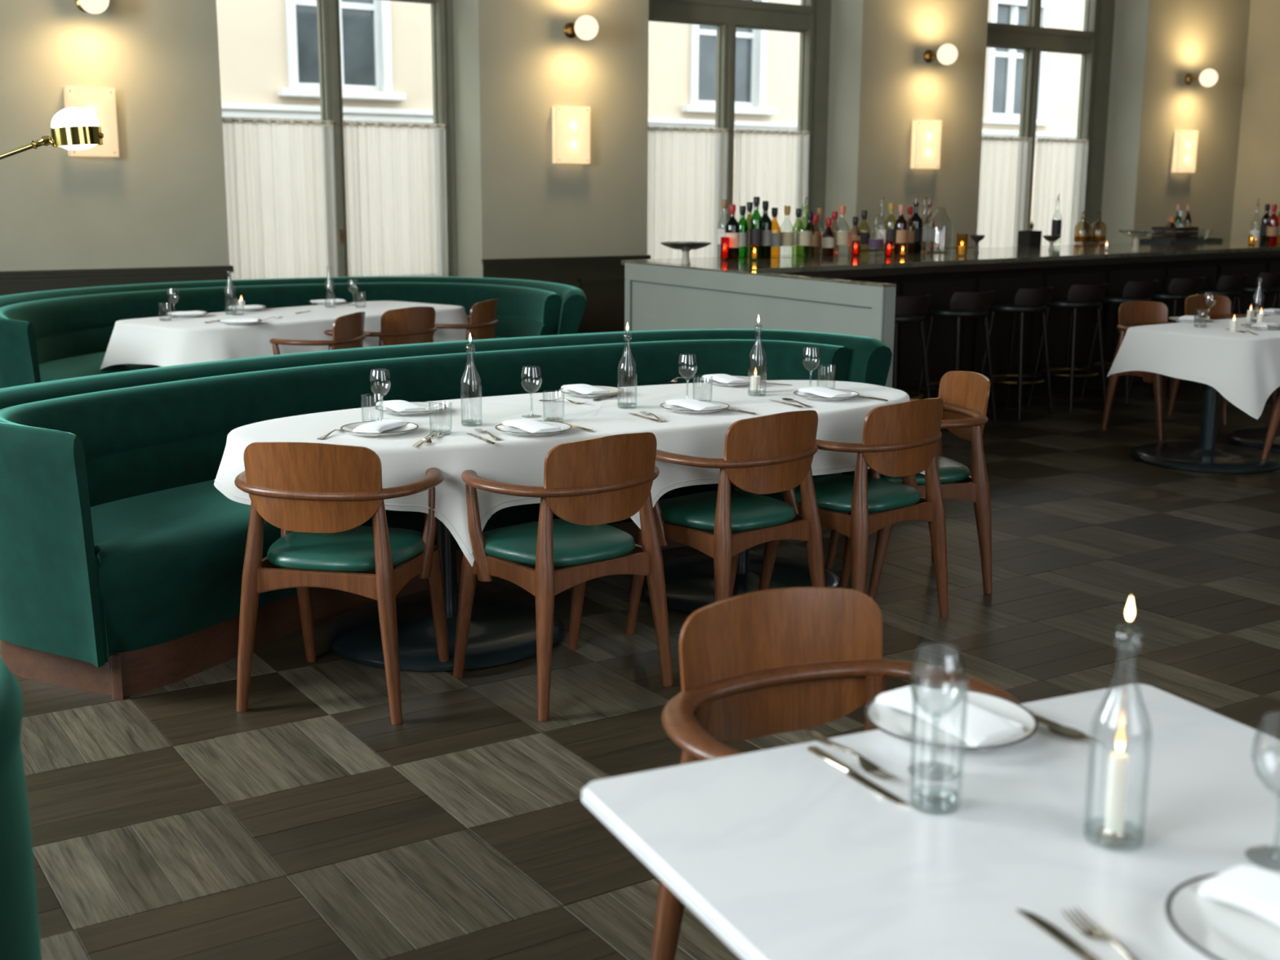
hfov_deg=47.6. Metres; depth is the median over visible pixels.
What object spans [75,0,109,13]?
sconce
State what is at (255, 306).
napkin
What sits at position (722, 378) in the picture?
napkin
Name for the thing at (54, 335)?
banquette
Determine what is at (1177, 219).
bottle
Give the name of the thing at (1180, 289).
bar stool
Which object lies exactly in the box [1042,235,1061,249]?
dish
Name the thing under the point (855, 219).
bottle
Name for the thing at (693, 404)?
napkin
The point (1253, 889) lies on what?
napkin
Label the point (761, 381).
knife
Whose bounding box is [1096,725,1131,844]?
candle
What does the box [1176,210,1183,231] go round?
bottle
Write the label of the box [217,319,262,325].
plate
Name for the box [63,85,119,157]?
sconce
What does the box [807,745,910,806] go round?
knife
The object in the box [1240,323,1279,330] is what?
plate
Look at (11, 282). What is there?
wainscoting
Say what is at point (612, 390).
plate
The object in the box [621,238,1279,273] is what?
countertop
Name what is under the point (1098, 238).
jug
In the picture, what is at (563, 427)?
plate
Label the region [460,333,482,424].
glass bottle
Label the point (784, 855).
marble table
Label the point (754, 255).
votive candle
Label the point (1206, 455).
dining table
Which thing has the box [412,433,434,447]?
knife
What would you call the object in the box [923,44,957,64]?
sconce
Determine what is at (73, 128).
floor lamp
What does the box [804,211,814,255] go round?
bottle
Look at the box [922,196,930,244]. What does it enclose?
bottle
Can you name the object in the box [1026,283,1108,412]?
bar stool
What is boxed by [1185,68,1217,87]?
sconce
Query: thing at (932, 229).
bottle
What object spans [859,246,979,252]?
trim
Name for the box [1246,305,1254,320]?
candle
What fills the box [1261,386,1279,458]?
armchair
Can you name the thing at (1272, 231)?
bottle
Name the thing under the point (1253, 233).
bottle
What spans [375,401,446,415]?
plate
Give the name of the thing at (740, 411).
knife
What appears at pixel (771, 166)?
cafe curtain
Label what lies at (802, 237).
bottle
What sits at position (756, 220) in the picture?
bottle
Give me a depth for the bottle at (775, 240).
9.49 m
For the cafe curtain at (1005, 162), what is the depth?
15.60 m
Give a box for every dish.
[660,240,711,264]
[969,235,985,253]
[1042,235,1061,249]
[1118,229,1153,249]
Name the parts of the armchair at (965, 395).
leg, leg, seat, arm post, seat frame, leg, arm rail, backrest, leg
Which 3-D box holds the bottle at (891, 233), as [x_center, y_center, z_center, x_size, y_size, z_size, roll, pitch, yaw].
[1.758,-1.763,10.164,0.087,0.352,0.087,-7,14,-32]
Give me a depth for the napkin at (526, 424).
4.56 m
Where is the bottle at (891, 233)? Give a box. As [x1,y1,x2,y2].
[884,203,896,242]
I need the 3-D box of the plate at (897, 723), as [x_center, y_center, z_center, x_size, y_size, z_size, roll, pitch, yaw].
[0.444,0.347,2.075,0.243,0.021,0.243,-7,14,-32]
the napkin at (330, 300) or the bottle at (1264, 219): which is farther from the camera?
the bottle at (1264, 219)
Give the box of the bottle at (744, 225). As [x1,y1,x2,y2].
[737,205,748,257]
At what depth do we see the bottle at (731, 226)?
9.22 m
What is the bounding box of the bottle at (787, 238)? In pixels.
[780,205,794,248]
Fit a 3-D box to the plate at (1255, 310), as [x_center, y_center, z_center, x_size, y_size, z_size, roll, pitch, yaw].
[3.964,-1.051,9.102,0.243,0.021,0.243,-7,14,-32]
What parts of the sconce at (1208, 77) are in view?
wall plate, globe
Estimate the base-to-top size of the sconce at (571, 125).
0.470 m
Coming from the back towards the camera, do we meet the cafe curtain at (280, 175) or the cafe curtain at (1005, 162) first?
the cafe curtain at (1005, 162)
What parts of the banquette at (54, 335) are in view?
seat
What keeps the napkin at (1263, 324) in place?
on the plate at (1273, 328)
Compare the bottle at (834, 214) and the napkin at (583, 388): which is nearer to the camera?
the napkin at (583, 388)
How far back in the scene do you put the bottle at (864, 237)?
10.17 m
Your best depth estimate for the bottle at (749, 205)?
9.71 m
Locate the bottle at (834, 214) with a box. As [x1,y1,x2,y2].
[831,211,839,253]
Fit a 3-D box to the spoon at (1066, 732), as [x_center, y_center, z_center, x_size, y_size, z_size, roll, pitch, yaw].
[0.567,0.349,2.092,0.039,0.011,0.187,-8,14,-34]
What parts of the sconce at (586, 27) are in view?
wall plate, globe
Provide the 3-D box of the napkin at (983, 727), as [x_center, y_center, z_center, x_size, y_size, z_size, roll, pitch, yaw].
[0.440,0.336,2.076,0.101,0.025,0.209,-8,14,-34]
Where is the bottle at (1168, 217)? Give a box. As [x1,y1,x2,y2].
[1164,216,1170,236]
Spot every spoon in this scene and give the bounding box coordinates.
[781,398,813,407]
[1037,719,1088,740]
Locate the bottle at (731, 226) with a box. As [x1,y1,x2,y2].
[724,204,739,259]
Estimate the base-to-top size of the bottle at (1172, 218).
0.204 m
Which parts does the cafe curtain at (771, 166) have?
rod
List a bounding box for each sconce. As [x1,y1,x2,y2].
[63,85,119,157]
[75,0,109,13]
[551,105,590,164]
[564,14,598,39]
[910,119,942,168]
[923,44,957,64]
[1171,129,1198,173]
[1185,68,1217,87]
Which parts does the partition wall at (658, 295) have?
frame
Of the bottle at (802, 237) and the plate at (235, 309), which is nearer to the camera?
the plate at (235, 309)
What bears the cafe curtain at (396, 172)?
hanging from the window at (327, 11)
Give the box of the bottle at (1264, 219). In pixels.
[1259,204,1270,244]
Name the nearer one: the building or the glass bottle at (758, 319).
the glass bottle at (758, 319)
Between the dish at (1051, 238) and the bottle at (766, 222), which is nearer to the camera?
the bottle at (766, 222)
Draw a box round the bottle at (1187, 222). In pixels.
[1182,204,1191,236]
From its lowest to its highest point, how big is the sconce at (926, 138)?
0.470 m
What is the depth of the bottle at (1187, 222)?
12.73 m
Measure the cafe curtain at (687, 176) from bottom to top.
1.340 m
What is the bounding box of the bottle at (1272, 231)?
[1265,204,1279,244]
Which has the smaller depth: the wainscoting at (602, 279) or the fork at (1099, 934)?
the fork at (1099, 934)
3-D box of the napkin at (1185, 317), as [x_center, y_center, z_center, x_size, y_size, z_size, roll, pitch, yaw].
[3.242,-0.955,8.556,0.101,0.025,0.209,6,13,26]
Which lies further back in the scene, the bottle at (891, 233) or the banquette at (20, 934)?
the bottle at (891, 233)
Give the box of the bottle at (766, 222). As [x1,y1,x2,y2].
[761,200,772,258]
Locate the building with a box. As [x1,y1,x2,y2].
[216,0,1084,275]
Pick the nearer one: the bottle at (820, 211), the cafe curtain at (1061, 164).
the bottle at (820, 211)
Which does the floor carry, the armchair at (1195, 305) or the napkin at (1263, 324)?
the armchair at (1195, 305)
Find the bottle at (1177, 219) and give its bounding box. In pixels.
[1173,204,1181,236]
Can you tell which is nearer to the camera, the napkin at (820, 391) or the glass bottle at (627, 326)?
the glass bottle at (627, 326)
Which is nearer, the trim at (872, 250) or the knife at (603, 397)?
the knife at (603, 397)
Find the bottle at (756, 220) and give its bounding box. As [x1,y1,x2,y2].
[749,196,762,258]
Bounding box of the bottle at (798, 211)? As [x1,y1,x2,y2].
[791,208,804,255]
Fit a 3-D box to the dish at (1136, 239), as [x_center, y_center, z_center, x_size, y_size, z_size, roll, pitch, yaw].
[3.782,-1.828,11.040,0.270,0.150,0.270,-7,14,-32]
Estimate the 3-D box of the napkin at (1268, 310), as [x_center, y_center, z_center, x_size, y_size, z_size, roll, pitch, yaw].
[3.966,-1.061,9.099,0.101,0.025,0.209,9,14,36]
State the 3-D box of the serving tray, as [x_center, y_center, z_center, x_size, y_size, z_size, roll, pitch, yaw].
[4.767,-2.113,12.783,0.840,0.028,0.320,-9,15,-38]
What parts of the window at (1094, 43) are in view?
sash, sash, handle, sash, sash, frame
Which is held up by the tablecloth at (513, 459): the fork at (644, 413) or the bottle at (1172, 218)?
the fork at (644, 413)
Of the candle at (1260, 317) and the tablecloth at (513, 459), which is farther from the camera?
the candle at (1260, 317)
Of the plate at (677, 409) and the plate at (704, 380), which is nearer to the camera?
the plate at (677, 409)
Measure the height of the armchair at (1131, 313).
0.811 m
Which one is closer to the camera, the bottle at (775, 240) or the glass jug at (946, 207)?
the bottle at (775, 240)
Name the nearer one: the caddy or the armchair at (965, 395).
the armchair at (965, 395)
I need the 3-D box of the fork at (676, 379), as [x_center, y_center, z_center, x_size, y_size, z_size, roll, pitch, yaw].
[0.154,-0.408,5.853,0.025,0.013,0.197,4,12,19]
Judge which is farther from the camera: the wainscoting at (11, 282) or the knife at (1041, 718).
the wainscoting at (11, 282)
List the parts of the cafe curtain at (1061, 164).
rod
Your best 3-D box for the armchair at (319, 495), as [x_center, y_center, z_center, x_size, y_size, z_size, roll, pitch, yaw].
[-0.883,0.246,4.325,0.611,0.811,0.514,2,12,11]
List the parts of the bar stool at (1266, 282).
leg, leg, seat, leg, backrest, leg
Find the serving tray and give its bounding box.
[1139,237,1222,243]
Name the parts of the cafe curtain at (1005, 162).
rod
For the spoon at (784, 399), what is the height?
0.011 m
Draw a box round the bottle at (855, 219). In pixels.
[848,216,861,253]
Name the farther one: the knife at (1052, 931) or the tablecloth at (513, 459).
the tablecloth at (513, 459)
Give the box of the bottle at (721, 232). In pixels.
[717,200,727,244]
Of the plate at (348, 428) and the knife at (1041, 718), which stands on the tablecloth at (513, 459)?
the plate at (348, 428)
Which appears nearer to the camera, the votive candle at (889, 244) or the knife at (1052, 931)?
the knife at (1052, 931)
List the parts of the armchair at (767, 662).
leg, backrest, arm rail, leg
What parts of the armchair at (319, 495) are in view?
leg, arm post, leg, backrest, arm rail, seat, seat frame, leg, arm post, leg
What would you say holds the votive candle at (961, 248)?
on the bar counter at (1004, 270)
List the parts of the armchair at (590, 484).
leg, arm post, leg, seat, arm rail, seat frame, leg, backrest, leg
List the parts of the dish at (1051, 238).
dish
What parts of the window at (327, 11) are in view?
sash, handle, sash, frame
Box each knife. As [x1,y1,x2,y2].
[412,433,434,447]
[466,432,494,444]
[561,422,593,431]
[592,393,623,400]
[628,413,661,422]
[726,408,756,414]
[760,381,792,385]
[768,399,803,408]
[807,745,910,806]
[857,395,888,401]
[1016,908,1098,959]
[1029,710,1101,742]
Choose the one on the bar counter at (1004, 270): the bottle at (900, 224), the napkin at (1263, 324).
the bottle at (900, 224)
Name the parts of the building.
pane, sill, pane, sill, pane, sill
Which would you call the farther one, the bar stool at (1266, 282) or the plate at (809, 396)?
the bar stool at (1266, 282)
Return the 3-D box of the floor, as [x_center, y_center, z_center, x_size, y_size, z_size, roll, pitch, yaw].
[2.837,0.096,7.488,18.600,0.121,13.625,-7,14,-32]
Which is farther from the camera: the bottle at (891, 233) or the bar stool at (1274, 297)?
the bar stool at (1274, 297)
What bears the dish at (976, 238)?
on the bar counter at (1004, 270)
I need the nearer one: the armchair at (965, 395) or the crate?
the armchair at (965, 395)
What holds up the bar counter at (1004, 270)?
on the floor
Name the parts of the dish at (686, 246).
dish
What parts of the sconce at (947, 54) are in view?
wall plate, globe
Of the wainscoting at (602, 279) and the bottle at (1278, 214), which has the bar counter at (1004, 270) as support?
the bottle at (1278, 214)
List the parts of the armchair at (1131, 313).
leg, backrest, seat frame, arm rail, arm post, leg, leg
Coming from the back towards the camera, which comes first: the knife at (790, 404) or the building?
the building
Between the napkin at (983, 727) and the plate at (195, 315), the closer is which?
the napkin at (983, 727)
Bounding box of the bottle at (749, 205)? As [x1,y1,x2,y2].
[746,202,752,256]
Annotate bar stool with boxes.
[892,293,931,399]
[915,289,996,424]
[979,286,1053,420]
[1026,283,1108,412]
[1080,280,1158,404]
[1128,276,1204,396]
[1197,274,1248,314]
[1230,272,1279,314]
[1268,293,1277,315]
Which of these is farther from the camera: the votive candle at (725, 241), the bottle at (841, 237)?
the bottle at (841, 237)
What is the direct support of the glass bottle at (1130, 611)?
on the marble table at (784, 855)
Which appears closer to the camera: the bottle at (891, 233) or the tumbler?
the tumbler
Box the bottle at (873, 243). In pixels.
[868,214,884,255]
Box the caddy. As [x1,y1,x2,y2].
[1017,221,1041,247]
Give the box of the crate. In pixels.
[1151,226,1198,239]
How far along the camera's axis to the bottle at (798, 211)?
9.90 m
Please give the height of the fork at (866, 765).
0.013 m
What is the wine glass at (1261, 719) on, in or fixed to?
on the marble table at (784, 855)
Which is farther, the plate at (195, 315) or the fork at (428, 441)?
the plate at (195, 315)
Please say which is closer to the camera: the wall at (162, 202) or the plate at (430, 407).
the plate at (430, 407)
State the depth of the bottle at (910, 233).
10.32 m
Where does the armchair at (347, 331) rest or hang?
on the floor
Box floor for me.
[0,377,1279,959]
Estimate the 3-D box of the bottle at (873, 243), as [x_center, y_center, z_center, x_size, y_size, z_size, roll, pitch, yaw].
[1.613,-1.671,9.895,0.102,0.276,0.102,-7,14,-32]
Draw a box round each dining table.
[324,482,844,671]
[1131,383,1279,473]
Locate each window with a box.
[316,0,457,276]
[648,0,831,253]
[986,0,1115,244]
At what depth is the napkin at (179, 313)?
8.52 m
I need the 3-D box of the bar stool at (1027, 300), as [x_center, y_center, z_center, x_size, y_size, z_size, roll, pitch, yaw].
[2.544,-0.867,9.760,0.417,0.866,0.414,-10,15,-41]
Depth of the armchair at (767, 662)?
2.56 m
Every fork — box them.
[316,429,342,439]
[420,435,442,444]
[475,428,502,440]
[538,399,586,404]
[639,410,666,422]
[668,376,687,382]
[802,731,898,780]
[1061,906,1137,959]
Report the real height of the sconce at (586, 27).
0.196 m
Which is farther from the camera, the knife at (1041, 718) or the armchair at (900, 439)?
the armchair at (900, 439)
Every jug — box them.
[925,207,953,252]
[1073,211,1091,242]
[1089,211,1106,242]
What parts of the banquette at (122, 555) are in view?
seat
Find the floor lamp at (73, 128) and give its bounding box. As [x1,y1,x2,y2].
[0,106,103,159]
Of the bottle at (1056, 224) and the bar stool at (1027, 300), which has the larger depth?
the bottle at (1056, 224)
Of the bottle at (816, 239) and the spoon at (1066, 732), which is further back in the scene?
the bottle at (816, 239)
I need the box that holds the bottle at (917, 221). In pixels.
[906,195,922,253]
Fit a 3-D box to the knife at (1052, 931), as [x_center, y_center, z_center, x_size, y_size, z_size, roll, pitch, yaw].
[0.450,0.479,1.460,0.017,0.007,0.215,-4,12,-21]
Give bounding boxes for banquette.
[0,275,586,388]
[0,328,892,700]
[0,657,41,959]
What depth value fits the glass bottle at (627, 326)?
5.09 m
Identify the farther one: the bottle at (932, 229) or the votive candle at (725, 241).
the bottle at (932, 229)
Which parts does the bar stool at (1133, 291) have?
leg, leg, seat, leg, backrest, leg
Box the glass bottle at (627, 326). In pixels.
[617,322,636,407]
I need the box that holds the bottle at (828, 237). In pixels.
[822,217,834,256]
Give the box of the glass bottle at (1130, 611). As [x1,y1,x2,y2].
[1083,596,1151,847]
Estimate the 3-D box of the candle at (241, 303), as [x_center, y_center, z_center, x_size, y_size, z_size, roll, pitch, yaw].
[-2.473,-1.100,8.998,0.039,0.097,0.039,-7,14,-32]
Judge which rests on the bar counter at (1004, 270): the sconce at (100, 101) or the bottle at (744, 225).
the bottle at (744, 225)
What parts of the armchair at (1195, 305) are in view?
leg, backrest, leg, arm rail, leg, leg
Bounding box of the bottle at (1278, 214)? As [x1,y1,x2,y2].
[1276,202,1279,244]
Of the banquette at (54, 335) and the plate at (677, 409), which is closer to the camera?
the plate at (677, 409)
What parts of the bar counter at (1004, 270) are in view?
panel, panel frame, foot rail, panel, panel frame, panel, panel frame, panel, panel frame, panel, panel frame, panel, panel frame, panel, panel frame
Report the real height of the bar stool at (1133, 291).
0.866 m
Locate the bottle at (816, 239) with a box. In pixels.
[812,214,821,255]
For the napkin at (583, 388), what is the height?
0.025 m
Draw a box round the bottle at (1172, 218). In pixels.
[1167,216,1175,236]
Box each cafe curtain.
[222,116,338,279]
[340,120,448,276]
[647,125,730,258]
[733,128,812,254]
[977,136,1033,247]
[1031,137,1090,245]
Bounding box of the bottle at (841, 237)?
[833,205,850,255]
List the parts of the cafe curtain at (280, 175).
rod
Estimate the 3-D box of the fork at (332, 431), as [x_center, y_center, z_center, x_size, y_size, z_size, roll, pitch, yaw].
[-0.963,-0.150,4.547,0.025,0.013,0.197,3,12,13]
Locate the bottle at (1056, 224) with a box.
[1051,193,1062,243]
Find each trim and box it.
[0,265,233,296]
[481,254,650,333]
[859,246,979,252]
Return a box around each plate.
[165,312,208,317]
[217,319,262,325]
[226,306,266,311]
[309,300,346,305]
[340,421,418,436]
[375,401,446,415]
[495,420,572,436]
[558,385,623,398]
[659,400,729,414]
[699,375,761,386]
[793,388,859,401]
[864,687,1038,749]
[1164,872,1279,959]
[1167,316,1210,323]
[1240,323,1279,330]
[1253,309,1279,315]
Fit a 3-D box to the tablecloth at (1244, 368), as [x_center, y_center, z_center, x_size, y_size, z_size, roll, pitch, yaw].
[3.653,-0.676,8.386,1.935,0.430,1.156,-8,14,-34]
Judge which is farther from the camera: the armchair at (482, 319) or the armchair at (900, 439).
the armchair at (482, 319)
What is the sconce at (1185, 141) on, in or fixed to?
attached to the wall at (162, 202)
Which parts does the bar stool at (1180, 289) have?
leg, leg, leg, seat, backrest, leg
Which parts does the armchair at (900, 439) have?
leg, arm post, leg, seat, seat frame, leg, arm post, arm rail, backrest, leg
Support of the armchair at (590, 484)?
on the floor
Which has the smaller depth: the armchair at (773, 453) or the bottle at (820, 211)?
the armchair at (773, 453)
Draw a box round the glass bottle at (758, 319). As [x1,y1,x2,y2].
[747,315,767,393]
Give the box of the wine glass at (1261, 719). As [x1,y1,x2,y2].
[1251,719,1279,862]
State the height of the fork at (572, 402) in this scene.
0.013 m
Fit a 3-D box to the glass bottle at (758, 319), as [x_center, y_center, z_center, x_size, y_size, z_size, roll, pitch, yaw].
[0.441,-0.467,5.423,0.069,0.303,0.069,-7,14,-32]
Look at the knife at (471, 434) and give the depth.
4.46 m
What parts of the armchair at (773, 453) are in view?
leg, arm post, leg, seat, seat frame, leg, arm rail, backrest, leg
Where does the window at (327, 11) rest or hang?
in the wall at (162, 202)
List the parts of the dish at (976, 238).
dish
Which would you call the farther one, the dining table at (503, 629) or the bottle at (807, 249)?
the bottle at (807, 249)
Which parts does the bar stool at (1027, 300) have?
leg, leg, seat, leg, backrest, leg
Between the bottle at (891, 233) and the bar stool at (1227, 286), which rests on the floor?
the bar stool at (1227, 286)
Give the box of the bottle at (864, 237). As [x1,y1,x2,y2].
[857,210,870,253]
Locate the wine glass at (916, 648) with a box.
[909,648,965,768]
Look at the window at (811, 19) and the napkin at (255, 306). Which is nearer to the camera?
the napkin at (255, 306)
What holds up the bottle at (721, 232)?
on the bar counter at (1004, 270)
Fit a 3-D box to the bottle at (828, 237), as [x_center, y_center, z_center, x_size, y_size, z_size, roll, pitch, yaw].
[1.274,-1.645,9.811,0.082,0.255,0.082,-7,14,-32]
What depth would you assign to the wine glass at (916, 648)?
1.91 m
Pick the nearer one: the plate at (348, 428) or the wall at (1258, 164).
the plate at (348, 428)
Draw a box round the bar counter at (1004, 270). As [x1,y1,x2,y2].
[621,238,1279,403]
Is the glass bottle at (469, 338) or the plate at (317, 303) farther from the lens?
the plate at (317, 303)
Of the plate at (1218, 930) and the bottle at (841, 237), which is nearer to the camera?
the plate at (1218, 930)
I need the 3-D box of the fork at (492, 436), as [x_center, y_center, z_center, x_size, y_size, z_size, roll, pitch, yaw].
[-0.477,-0.146,4.541,0.025,0.013,0.197,-5,13,-25]
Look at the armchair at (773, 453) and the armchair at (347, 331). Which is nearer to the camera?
the armchair at (773, 453)
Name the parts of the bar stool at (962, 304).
leg, leg, seat, backrest, leg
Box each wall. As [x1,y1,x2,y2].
[0,0,1250,277]
[624,260,896,387]
[1231,0,1279,239]
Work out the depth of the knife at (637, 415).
4.87 m
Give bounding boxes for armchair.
[234,441,448,724]
[269,311,365,355]
[364,306,437,346]
[435,299,497,340]
[453,431,673,721]
[625,409,825,635]
[650,586,1021,959]
[758,397,948,617]
[825,370,991,599]
[1101,301,1217,440]
[1167,293,1276,425]
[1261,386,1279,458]
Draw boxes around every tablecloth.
[99,300,475,370]
[213,379,924,567]
[1106,315,1279,419]
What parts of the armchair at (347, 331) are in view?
arm post, arm rail, leg, backrest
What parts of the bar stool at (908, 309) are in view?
leg, seat, backrest, leg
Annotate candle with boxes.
[238,295,244,306]
[720,236,729,260]
[750,367,760,392]
[751,244,758,258]
[851,240,859,255]
[884,240,893,257]
[955,233,968,256]
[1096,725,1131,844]
[1229,314,1237,332]
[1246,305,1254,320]
[1256,308,1264,323]
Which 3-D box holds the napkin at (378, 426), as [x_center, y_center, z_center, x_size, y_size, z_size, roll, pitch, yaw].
[-0.819,-0.169,4.569,0.101,0.025,0.209,3,12,14]
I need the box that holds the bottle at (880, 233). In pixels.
[875,196,886,253]
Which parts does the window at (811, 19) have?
sash, sash, sash, frame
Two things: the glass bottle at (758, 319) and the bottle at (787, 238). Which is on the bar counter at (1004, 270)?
the bottle at (787, 238)
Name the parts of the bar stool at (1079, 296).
leg, leg, leg, seat, backrest, leg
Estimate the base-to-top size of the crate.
0.124 m
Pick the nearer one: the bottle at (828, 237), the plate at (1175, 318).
the plate at (1175, 318)
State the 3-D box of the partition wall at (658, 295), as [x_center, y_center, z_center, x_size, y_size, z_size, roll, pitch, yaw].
[0.569,-0.644,8.139,0.085,1.050,2.500,-6,13,-30]
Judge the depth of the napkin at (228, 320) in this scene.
8.07 m
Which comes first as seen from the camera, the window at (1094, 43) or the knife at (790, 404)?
the knife at (790, 404)
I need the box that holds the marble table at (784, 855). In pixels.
[581,684,1279,959]
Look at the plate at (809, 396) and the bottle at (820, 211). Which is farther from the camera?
the bottle at (820, 211)
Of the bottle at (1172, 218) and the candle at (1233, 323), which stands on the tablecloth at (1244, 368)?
the candle at (1233, 323)
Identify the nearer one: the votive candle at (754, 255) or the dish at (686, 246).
the dish at (686, 246)
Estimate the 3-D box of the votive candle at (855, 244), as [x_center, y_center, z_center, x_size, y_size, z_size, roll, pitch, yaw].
[1.472,-1.582,9.898,0.054,0.100,0.054,-7,14,-32]
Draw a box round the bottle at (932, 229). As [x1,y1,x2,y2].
[921,196,934,251]
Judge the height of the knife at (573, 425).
0.007 m
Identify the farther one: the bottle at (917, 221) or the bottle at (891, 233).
the bottle at (917, 221)
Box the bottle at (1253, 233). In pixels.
[1249,198,1260,240]
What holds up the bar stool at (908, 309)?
on the floor
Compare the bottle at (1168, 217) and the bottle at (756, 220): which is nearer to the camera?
the bottle at (756, 220)
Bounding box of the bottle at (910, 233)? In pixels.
[906,206,915,253]
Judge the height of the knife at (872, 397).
0.007 m
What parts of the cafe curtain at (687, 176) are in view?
rod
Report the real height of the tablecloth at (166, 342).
0.368 m
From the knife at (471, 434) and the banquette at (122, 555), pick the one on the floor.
the banquette at (122, 555)
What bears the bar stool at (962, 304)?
on the floor
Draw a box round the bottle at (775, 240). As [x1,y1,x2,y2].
[771,207,780,257]
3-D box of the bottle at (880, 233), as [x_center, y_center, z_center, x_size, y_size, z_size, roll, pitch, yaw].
[1.691,-1.783,10.152,0.077,0.394,0.077,-7,14,-32]
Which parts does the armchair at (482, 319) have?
arm rail, leg, backrest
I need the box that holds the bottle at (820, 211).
[814,208,823,253]
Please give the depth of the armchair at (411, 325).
8.48 m
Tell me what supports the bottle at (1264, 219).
on the bar counter at (1004, 270)
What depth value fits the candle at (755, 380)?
5.51 m
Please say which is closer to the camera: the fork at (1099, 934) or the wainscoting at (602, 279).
the fork at (1099, 934)
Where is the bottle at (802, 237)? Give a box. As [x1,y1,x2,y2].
[795,196,812,257]
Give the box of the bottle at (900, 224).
[893,204,906,253]
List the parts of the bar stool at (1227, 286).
seat, backrest, leg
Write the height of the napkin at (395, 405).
0.025 m
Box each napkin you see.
[167,311,206,315]
[220,318,260,323]
[228,304,264,309]
[311,298,345,303]
[352,418,407,435]
[375,400,426,414]
[502,418,559,435]
[560,383,609,396]
[665,398,721,413]
[702,373,748,386]
[797,386,851,399]
[875,684,1024,750]
[1178,315,1199,321]
[1197,864,1279,925]
[1250,322,1278,328]
[1259,308,1279,314]
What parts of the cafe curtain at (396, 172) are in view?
rod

